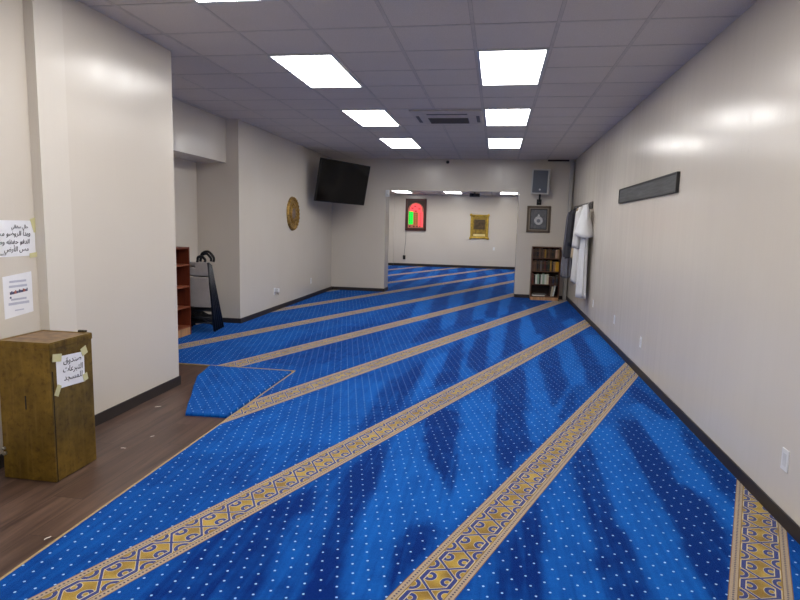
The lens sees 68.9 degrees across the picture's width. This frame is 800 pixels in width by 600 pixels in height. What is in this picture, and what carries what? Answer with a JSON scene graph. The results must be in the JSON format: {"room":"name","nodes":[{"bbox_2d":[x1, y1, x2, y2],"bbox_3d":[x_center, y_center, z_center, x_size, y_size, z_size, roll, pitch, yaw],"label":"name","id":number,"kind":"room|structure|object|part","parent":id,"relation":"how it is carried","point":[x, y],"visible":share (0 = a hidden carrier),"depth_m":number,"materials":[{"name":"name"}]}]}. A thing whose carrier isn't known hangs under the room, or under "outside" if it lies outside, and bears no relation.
{"room":"mosque","nodes":[
{"label":"mosque","id":0,"kind":"room"},
{"bbox_2d":[0,0,40,453],"bbox_3d":[-4.462,-0.124,0.399,3.060,2.999,7.350,3,7,9],"label":"wall","id":1,"kind":"structure","parent":0,"point":[16,187],"depth_m":3.57,"materials":[{"name":"paint"}]},
{"bbox_2d":[0,454,3,468],"bbox_3d":[-2.983,1.389,0.333,0.012,0.085,7.338,3,7,9],"label":"baseboard","id":2,"kind":"structure","parent":1,"relation":"attached to","point":[1,455],"depth_m":3.57,"materials":[{"name":"plastic"}]},
{"bbox_2d":[2,271,33,318],"bbox_3d":[-2.389,-0.033,3.651,0.003,0.280,0.225,3,7,9],"label":"flyer","id":3,"kind":"object","parent":1,"relation":"attached to","point":[17,288],"visible":1,"depth_m":3.65,"materials":[{"name":"white paper"}]},
{"bbox_2d":[0,217,36,257],"bbox_3d":[-2.386,-0.381,3.565,0.008,0.265,0.492,3,7,10],"label":"notice","id":4,"kind":"object","parent":1,"relation":"attached to","point":[17,237],"visible":1,"depth_m":3.62,"materials":[{"name":"white paper"}]},
{"bbox_2d":[62,0,178,414],"bbox_3d":[-3.684,-0.681,4.888,3.115,2.999,1.330,3,7,9],"label":"wall","id":5,"kind":"structure","parent":0,"point":[118,80],"depth_m":4.53,"materials":[{"name":"paint"}]},
{"bbox_2d":[95,375,180,426],"bbox_3d":[-2.176,0.832,4.830,0.012,0.085,1.342,3,7,9],"label":"baseboard","id":6,"kind":"structure","parent":5,"relation":"attached to","point":[120,408],"depth_m":4.79,"materials":[{"name":"plastic"}]},
{"bbox_2d":[0,364,291,577],"bbox_3d":[-0.036,0.414,9.302,9.400,0.120,26.500,3,7,9],"label":"floor","id":7,"kind":"structure","parent":0,"point":[31,511],"depth_m":3.50,"materials":[{"name":"brown wood"}]},
{"bbox_2d":[0,330,96,481],"bbox_3d":[-2.126,0.618,3.528,0.348,0.835,0.383,3,7,9],"label":"box","id":8,"kind":"object","parent":7,"relation":"on","point":[49,437],"visible":1,"depth_m":3.39,"materials":[{"name":"brown wood"}]},
{"bbox_3d":[-2.116,0.221,3.481,0.300,0.003,0.310,3,7,9],"label":"lid panel","id":9,"kind":"part","parent":8,"relation":"part of","materials":[{"name":"brown wood"}]},
{"bbox_3d":[-2.116,0.237,3.483,0.348,0.034,0.358,3,7,9],"label":"lid","id":10,"kind":"part","parent":8,"relation":"part of","materials":[{"name":"brown wood"}]},
{"bbox_2d":[52,345,87,396],"bbox_3d":[-1.953,0.418,3.462,0.005,0.255,0.293,3,7,9],"label":"paper note","id":11,"kind":"object","parent":8,"relation":"attached to","point":[70,369],"visible":1,"depth_m":3.45,"materials":[{"name":"white paper"}]},
{"bbox_2d":[22,0,76,331],"bbox_3d":[-3.806,-0.584,4.113,3.130,2.999,0.250,3,7,9],"label":"wall pier","id":12,"kind":"object","parent":7,"relation":"on","point":[42,19],"visible":0.33,"depth_m":3.78,"materials":[{"name":"paint"}]},
{"bbox_2d":[185,365,290,417],"bbox_3d":[-1.683,0.807,5.355,0.910,0.024,1.490,3,7,9],"label":"carpet remnant","id":13,"kind":"object","parent":7,"relation":"on","point":[218,391],"visible":0.98,"depth_m":5.31,"materials":[{"name":"blue carpet"}]},
{"bbox_2d":[0,265,799,599],"bbox_3d":[0.020,0.361,9.194,5.950,0.014,25.880,3,7,9],"label":"carpet","id":14,"kind":"object","parent":7,"relation":"on","point":[442,433],"visible":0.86,"depth_m":3.49,"materials":[{"name":"blue carpet"}]},
{"bbox_2d":[176,247,190,337],"bbox_3d":[-3.057,-0.083,7.447,0.390,1.170,0.770,3,7,9],"label":"bookcase","id":15,"kind":"object","parent":14,"relation":"on","point":[182,253],"visible":0.27,"depth_m":7.77,"materials":[{"name":"brown wood"}]},
{"bbox_3d":[-3.047,-0.430,7.402,0.380,0.020,0.730,3,7,9],"label":"shelf","id":16,"kind":"part","parent":15,"relation":"part of","materials":[{"name":"brown wood"}]},
{"bbox_3d":[-3.054,-0.148,7.438,0.380,0.020,0.730,3,7,9],"label":"shelf","id":17,"kind":"part","parent":15,"relation":"part of","materials":[{"name":"brown wood"}]},
{"bbox_3d":[-3.061,0.125,7.473,0.380,0.020,0.730,3,7,9],"label":"shelf","id":18,"kind":"part","parent":15,"relation":"part of","materials":[{"name":"brown wood"}]},
{"bbox_3d":[-3.067,0.388,7.507,0.380,0.020,0.730,3,7,9],"label":"shelf","id":19,"kind":"part","parent":15,"relation":"part of","materials":[{"name":"brown wood"}]},
{"bbox_2d":[190,262,215,331],"bbox_3d":[-2.780,-0.045,7.944,0.498,0.962,0.205,3,7,9],"label":"folding chair","id":20,"kind":"object","parent":14,"relation":"on","point":[201,294],"visible":0.56,"depth_m":7.88,"materials":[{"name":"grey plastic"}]},
{"bbox_3d":[-2.783,-0.422,7.820,0.450,0.185,0.018,3,17,9],"label":"backrest","id":21,"kind":"part","parent":20,"relation":"part of","materials":[{"name":"grey plastic"}]},
{"bbox_3d":[-2.783,-0.109,7.908,0.430,0.415,0.020,3,17,9],"label":"seat","id":22,"kind":"part","parent":20,"relation":"part of","materials":[{"name":"grey plastic"}]},
{"bbox_2d":[196,250,214,261],"bbox_3d":[-2.586,-0.581,7.771,0.253,0.167,0.113,3,7,9],"label":"cable loop","id":23,"kind":"object","parent":20,"relation":"on","point":[208,253],"visible":1,"depth_m":7.75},
{"bbox_3d":[-2.551,-0.033,7.901,0.032,0.968,0.036,3,17,9],"label":"leg","id":24,"kind":"part","parent":20,"relation":"part of","materials":[{"name":"black metal"}]},
{"bbox_2d":[191,263,217,329],"bbox_3d":[-2.782,-0.049,8.007,0.498,0.954,0.250,3,7,9],"label":"folding chair","id":25,"kind":"object","parent":14,"relation":"on","point":[208,320],"visible":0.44,"depth_m":8.06,"materials":[{"name":"grey plastic"}]},
{"bbox_3d":[-2.553,-0.037,7.964,0.032,0.968,0.036,3,19,9],"label":"leg","id":26,"kind":"part","parent":25,"relation":"part of","materials":[{"name":"black metal"}]},
{"bbox_2d":[190,263,219,328],"bbox_3d":[-2.784,-0.051,8.070,0.498,0.944,0.293,3,7,9],"label":"folding chair","id":27,"kind":"object","parent":14,"relation":"on","point":[210,263],"visible":0.12,"depth_m":8.13,"materials":[{"name":"grey plastic"}]},
{"bbox_3d":[-2.555,-0.040,8.028,0.032,0.968,0.036,3,22,9],"label":"leg","id":28,"kind":"part","parent":27,"relation":"part of","materials":[{"name":"black metal"}]},
{"bbox_2d":[191,265,221,327],"bbox_3d":[-2.785,-0.053,8.135,0.498,0.932,0.334,3,7,9],"label":"folding chair","id":29,"kind":"object","parent":14,"relation":"on","point":[211,265],"visible":0.23,"depth_m":8.20,"materials":[{"name":"grey plastic"}]},
{"bbox_3d":[-2.556,-0.042,8.092,0.032,0.968,0.036,3,25,9],"label":"leg","id":30,"kind":"part","parent":29,"relation":"part of","materials":[{"name":"black metal"}]},
{"bbox_2d":[190,267,223,326],"bbox_3d":[-2.787,-0.055,8.201,0.498,0.920,0.374,3,7,9],"label":"folding chair","id":31,"kind":"object","parent":14,"relation":"on","point":[212,267],"visible":0.18,"depth_m":8.27,"materials":[{"name":"grey plastic"}]},
{"bbox_3d":[-2.558,-0.044,8.158,0.032,0.968,0.036,3,27,9],"label":"leg","id":32,"kind":"part","parent":31,"relation":"part of","materials":[{"name":"black metal"}]},
{"bbox_2d":[529,246,561,300],"bbox_3d":[3.129,-0.577,12.579,0.600,1.140,0.336,3,7,9],"label":"bookcase","id":33,"kind":"object","parent":14,"relation":"on","point":[534,288],"visible":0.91,"depth_m":12.56,"materials":[{"name":"brown wood"}]},
{"bbox_3d":[2.842,-0.590,12.628,0.018,1.140,0.330,3,7,9],"label":"panel","id":34,"kind":"part","parent":33,"relation":"part of","materials":[{"name":"brown wood"}]},
{"bbox_3d":[3.117,-0.087,12.644,0.564,0.018,0.320,3,7,9],"label":"shelf","id":35,"kind":"part","parent":33,"relation":"part of","materials":[{"name":"brown wood"}]},
{"bbox_3d":[3.416,-0.564,12.536,0.018,1.140,0.330,3,7,9],"label":"panel","id":36,"kind":"part","parent":33,"relation":"part of","materials":[{"name":"brown wood"}]},
{"bbox_2d":[174,158,197,267],"bbox_3d":[-4.067,-0.992,7.247,1.580,2.999,3.240,3,7,9],"label":"wall","id":37,"kind":"structure","parent":0,"point":[185,172],"depth_m":8.38,"materials":[{"name":"paint"}]},
{"bbox_2d":[172,98,225,162],"bbox_3d":[-3.028,-2.127,6.933,0.470,0.619,3.240,3,7,9],"label":"wall","id":38,"kind":"structure","parent":0,"point":[199,135],"depth_m":7.73,"materials":[{"name":"paint"}]},
{"bbox_2d":[196,119,331,317],"bbox_3d":[-3.075,-1.473,11.184,2.240,2.999,4.910,3,7,9],"label":"wall","id":39,"kind":"structure","parent":0,"point":[242,201],"depth_m":9.37,"materials":[{"name":"paint"}]},
{"bbox_2d":[223,318,240,322],"bbox_3d":[-2.727,0.306,8.833,0.672,0.085,0.012,3,7,9],"label":"baseboard","id":40,"kind":"structure","parent":39,"relation":"attached to","point":[225,320],"depth_m":8.80,"materials":[{"name":"plastic"}]},
{"bbox_2d":[241,286,331,322],"bbox_3d":[-2.000,0.022,11.184,0.012,0.085,4.898,3,7,9],"label":"baseboard","id":41,"kind":"structure","parent":39,"relation":"attached to","point":[258,314],"depth_m":10.45,"materials":[{"name":"plastic"}]},
{"bbox_2d":[286,197,299,230],"bbox_3d":[-1.971,-1.600,10.805,0.049,0.624,0.626,3,7,9],"label":"round plaque","id":42,"kind":"object","parent":39,"relation":"attached to","point":[293,211],"visible":1,"depth_m":10.76,"materials":[{"name":"gold metal"}]},
{"bbox_2d":[314,157,370,205],"bbox_3d":[-1.352,-2.431,12.123,0.661,0.863,1.514,7,9,36],"label":"television","id":43,"kind":"object","parent":39,"relation":"attached to","point":[337,181],"visible":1,"depth_m":11.91,"materials":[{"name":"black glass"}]},
{"bbox_2d":[388,194,394,262],"bbox_3d":[-0.590,-2.667,22.148,0.740,2.700,0.080,3,7,9],"label":"wall pier","id":44,"kind":"object","parent":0,"point":[392,196],"visible":0.29,"depth_m":22.06,"materials":[{"name":"paint"}]},
{"bbox_2d":[78,0,757,159],"bbox_3d":[-1.339,-2.149,4.605,8.100,0.103,17.500,3,7,9],"label":"ceiling","id":45,"kind":"structure","parent":0,"point":[605,57],"depth_m":5.10,"materials":[{"name":"tile"}]},
{"bbox_2d":[193,0,278,3],"bbox_3d":[-1.179,-1.922,3.305,0.594,0.008,1.214,3,7,9],"label":"recessed light","id":46,"kind":"object","parent":45,"relation":"in","point":[196,1],"visible":1,"depth_m":3.89,"materials":[{"name":"white plastic"}]},
{"bbox_2d":[197,0,237,1],"bbox_3d":[-1.179,-1.923,3.305,0.550,0.005,1.170,3,7,9],"label":"diffuser","id":47,"kind":"object","parent":46,"relation":"attached to","point":[197,0],"depth_m":3.89,"materials":[{"name":"white plastic"}]},
{"bbox_2d":[268,54,362,87],"bbox_3d":[-0.780,-2.219,5.692,0.594,0.008,1.214,3,7,9],"label":"recessed light","id":48,"kind":"object","parent":45,"relation":"in","point":[314,70],"visible":1,"depth_m":5.59,"materials":[{"name":"white plastic"}]},
{"bbox_2d":[340,109,400,125],"bbox_3d":[-0.381,-2.515,8.080,0.594,0.008,1.214,3,7,9],"label":"recessed light","id":49,"kind":"object","parent":45,"relation":"in","point":[370,117],"visible":1,"depth_m":8.00,"materials":[{"name":"white plastic"}]},
{"bbox_2d":[378,138,420,147],"bbox_3d":[0.018,-2.811,10.467,0.594,0.008,1.214,3,7,9],"label":"recessed light","id":50,"kind":"object","parent":45,"relation":"in","point":[391,142],"visible":1,"depth_m":10.37,"materials":[{"name":"white plastic"}]},
{"bbox_2d":[409,110,482,123],"bbox_3d":[0.647,-2.449,7.841,0.920,0.028,0.960,3,7,9],"label":"air conditioner","id":51,"kind":"object","parent":45,"relation":"attached to","point":[421,116],"visible":1,"depth_m":7.75,"materials":[{"name":"white plastic"}]},
{"bbox_2d":[428,118,468,123],"bbox_3d":[0.678,-2.465,8.028,0.540,0.012,0.380,3,7,9],"label":"grille","id":52,"kind":"object","parent":51,"relation":"attached to","point":[430,120],"depth_m":8.00,"materials":[{"name":"grey metal"}]},
{"bbox_2d":[487,138,523,147],"bbox_3d":[1.828,-2.730,10.174,0.594,0.008,1.214,3,7,9],"label":"recessed light","id":53,"kind":"object","parent":45,"relation":"in","point":[492,142],"visible":1,"depth_m":10.07,"materials":[{"name":"white plastic"}]},
{"bbox_2d":[483,108,531,125],"bbox_3d":[1.429,-2.434,7.787,0.594,0.008,1.214,3,7,9],"label":"recessed light","id":54,"kind":"object","parent":45,"relation":"in","point":[494,116],"visible":1,"depth_m":7.70,"materials":[{"name":"white plastic"}]},
{"bbox_2d":[477,48,549,85],"bbox_3d":[1.029,-2.138,5.400,0.594,0.008,1.214,3,7,9],"label":"recessed light","id":55,"kind":"object","parent":45,"relation":"in","point":[500,66],"visible":1,"depth_m":5.29,"materials":[{"name":"white plastic"}]},
{"bbox_2d":[331,158,574,295],"bbox_3d":[0.798,-1.646,13.263,9.200,2.999,0.470,3,7,9],"label":"wall","id":56,"kind":"structure","parent":0,"point":[360,233],"depth_m":12.92,"materials":[{"name":"paint"}]},
{"bbox_2d":[332,286,383,291],"bbox_3d":[-0.976,-0.248,13.487,1.250,0.085,0.012,3,7,9],"label":"baseboard","id":57,"kind":"structure","parent":56,"relation":"attached to","point":[333,287],"depth_m":13.48,"materials":[{"name":"plastic"}]},
{"bbox_2d":[514,294,561,298],"bbox_3d":[3.080,-0.066,12.831,1.118,0.085,0.012,3,7,9],"label":"baseboard","id":58,"kind":"structure","parent":56,"relation":"attached to","point":[515,295],"depth_m":12.88,"materials":[{"name":"plastic"}]},
{"bbox_2d":[526,206,550,232],"bbox_3d":[2.999,-1.748,12.623,0.500,0.570,0.039,3,7,9],"label":"framed picture","id":59,"kind":"object","parent":56,"relation":"attached to","point":[538,217],"visible":1,"depth_m":12.62,"materials":[{"name":"brown metal"}]},
{"bbox_2d":[530,210,546,228],"bbox_3d":[2.999,-1.749,12.628,0.330,0.410,0.008,3,7,9],"label":"artwork","id":60,"kind":"object","parent":59,"relation":"attached to","point":[538,218],"depth_m":12.62,"materials":[{"name":"paper"}]},
{"bbox_3d":[3.000,-1.749,12.631,0.360,0.440,0.022,3,7,9],"label":"frame","id":61,"kind":"part","parent":59,"relation":"part of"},
{"bbox_2d":[531,169,550,204],"bbox_3d":[2.982,-2.405,12.385,0.397,0.753,0.348,3,7,9],"label":"wall speaker","id":62,"kind":"object","parent":56,"relation":"attached to","point":[540,184],"visible":1,"depth_m":12.25,"materials":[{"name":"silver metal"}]},
{"bbox_2d":[532,170,547,192],"bbox_3d":[2.946,-2.488,12.249,0.313,0.467,0.058,3,8,16],"label":"grille","id":63,"kind":"object","parent":62,"relation":"attached to","point":[539,177],"depth_m":12.24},
{"bbox_2d":[390,191,517,195],"bbox_3d":[1.457,-3.431,17.477,9.400,0.100,9.070,3,7,9],"label":"ceiling","id":64,"kind":"structure","parent":0,"point":[391,192],"depth_m":20.68,"materials":[{"name":"tile"}]},
{"bbox_2d":[393,191,411,192],"bbox_3d":[0.074,-3.769,20.306,0.594,0.008,1.214,3,7,9],"label":"recessed light","id":65,"kind":"object","parent":64,"relation":"in","point":[393,191],"visible":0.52,"depth_m":20.21,"materials":[{"name":"white plastic"}]},
{"bbox_2d":[443,191,462,193],"bbox_3d":[1.820,-3.691,20.024,0.594,0.008,1.214,3,7,9],"label":"recessed light","id":66,"kind":"object","parent":64,"relation":"in","point":[446,192],"visible":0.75,"depth_m":20.02,"materials":[{"name":"white plastic"}]},
{"bbox_2d":[469,192,479,196],"bbox_3d":[2.510,-3.542,19.565,0.340,0.160,0.310,3,7,9],"label":"projector","id":67,"kind":"object","parent":64,"relation":"attached to","point":[474,194],"visible":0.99,"depth_m":19.43,"materials":[{"name":"black plastic"}]},
{"bbox_2d":[500,192,517,194],"bbox_3d":[3.684,-3.607,19.723,0.594,0.008,1.214,3,7,9],"label":"recessed light","id":68,"kind":"object","parent":64,"relation":"in","point":[511,193],"visible":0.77,"depth_m":19.69,"materials":[{"name":"white plastic"}]},
{"bbox_2d":[394,194,517,266],"bbox_3d":[2.131,-2.616,21.868,9.400,2.800,0.250,3,7,9],"label":"wall","id":69,"kind":"structure","parent":0,"point":[445,240],"depth_m":21.74,"materials":[{"name":"paint"}]},
{"bbox_2d":[403,199,426,258],"bbox_3d":[0.552,-2.660,21.972,0.850,2.285,0.052,3,7,9],"label":"board","id":70,"kind":"object","parent":69,"relation":"attached to","point":[415,211],"visible":1,"depth_m":21.88,"materials":[{"name":"red plastic"}]},
{"bbox_3d":[0.595,-3.201,21.898,0.790,1.190,0.050,3,7,9],"label":"frame","id":71,"kind":"part","parent":70,"relation":"part of","materials":[{"name":"brown wood"}]},
{"bbox_3d":[0.593,-3.178,21.891,0.580,0.936,0.010,3,7,9],"label":"arch panel","id":72,"kind":"part","parent":70,"relation":"part of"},
{"bbox_2d":[393,263,514,269],"bbox_3d":[3.132,-1.216,21.740,6.860,0.105,0.012,3,7,9],"label":"baseboard","id":73,"kind":"structure","parent":69,"relation":"attached to","point":[398,264],"depth_m":21.90,"materials":[{"name":"plastic"}]},
{"bbox_2d":[469,214,489,239],"bbox_3d":[2.937,-2.708,21.562,0.735,0.954,0.058,3,7,9],"label":"picture","id":74,"kind":"object","parent":69,"relation":"attached to","point":[479,225],"visible":1,"depth_m":21.56,"materials":[{"name":"gold"}]},
{"bbox_2d":[567,0,799,525],"bbox_3d":[2.397,-0.458,4.292,0.200,2.999,17.300,3,7,9],"label":"wall","id":75,"kind":"structure","parent":0,"point":[707,272],"depth_m":4.15,"materials":[{"name":"paint"}]},
{"bbox_2d":[562,160,573,299],"bbox_3d":[3.609,-1.479,12.510,0.070,2.995,0.096,3,7,9],"label":"trim","id":76,"kind":"structure","parent":75,"relation":"attached to","point":[571,161],"depth_m":12.38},
{"bbox_2d":[571,201,592,210],"bbox_3d":[3.370,-1.731,10.887,0.095,0.115,2.360,3,7,9],"label":"coat rack","id":77,"kind":"object","parent":75,"relation":"attached to","point":[590,204],"visible":0.59,"depth_m":10.33,"materials":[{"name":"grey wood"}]},
{"bbox_2d":[560,212,571,277],"bbox_3d":[3.361,-1.119,11.678,0.230,1.350,0.373,4,8,19],"label":"robe","id":78,"kind":"object","parent":77,"relation":"hanging from","point":[566,263],"visible":0.42,"depth_m":11.60,"materials":[{"name":"fabric"}]},
{"bbox_2d":[562,208,575,257],"bbox_3d":[3.271,-1.268,11.094,0.286,0.950,0.403,3,7,9],"label":"jacket","id":79,"kind":"object","parent":77,"relation":"hanging from","point":[571,217],"visible":0.73,"depth_m":10.96,"materials":[{"name":"grey fabric"}]},
{"bbox_2d":[570,206,581,258],"bbox_3d":[3.230,-1.229,10.624,0.187,0.950,0.271,1,7,-5],"label":"garment","id":80,"kind":"object","parent":77,"relation":"hanging from","point":[572,249],"visible":0.1,"depth_m":10.61,"materials":[{"name":"fabric"}]},
{"bbox_2d":[570,205,582,283],"bbox_3d":[3.152,-0.983,10.301,0.200,1.380,0.471,3,7,9],"label":"robe","id":81,"kind":"object","parent":77,"relation":"hanging from","point":[576,240],"visible":0.44,"depth_m":10.21,"materials":[{"name":"fabric"}]},
{"bbox_2d":[574,203,592,298],"bbox_3d":[3.083,-0.833,9.822,0.294,1.600,0.593,1,7,-2],"label":"robe","id":82,"kind":"object","parent":77,"relation":"hanging from","point":[584,228],"visible":1,"depth_m":9.67,"materials":[{"name":"fabric"}]},
{"bbox_2d":[618,171,679,203],"bbox_3d":[2.643,-1.188,6.336,0.029,0.182,2.490,3,7,9],"label":"board","id":83,"kind":"object","parent":75,"relation":"attached to","point":[667,184],"visible":1,"depth_m":5.93,"materials":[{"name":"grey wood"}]},
{"bbox_2d":[566,296,799,544],"bbox_3d":[2.240,0.996,4.386,0.012,0.085,17.080,3,7,9],"label":"baseboard","id":84,"kind":"structure","parent":75,"relation":"attached to","point":[781,517],"depth_m":3.99,"materials":[{"name":"plastic"}]},
{"bbox_2d":[780,447,789,472],"bbox_3d":[2.040,0.847,3.089,0.008,0.116,0.072,3,7,9],"label":"wall outlet","id":85,"kind":"object","parent":75,"relation":"attached to","point":[785,456],"visible":1,"depth_m":3.08,"materials":[{"name":"white plastic"}]},
{"bbox_2d":[782,453,786,466],"bbox_3d":[2.038,0.847,3.089,0.004,0.068,0.034,3,7,9],"label":"receptacle","id":86,"kind":"object","parent":85,"relation":"attached to","point":[784,455],"depth_m":3.09,"materials":[{"name":"white plastic"}]}
]}

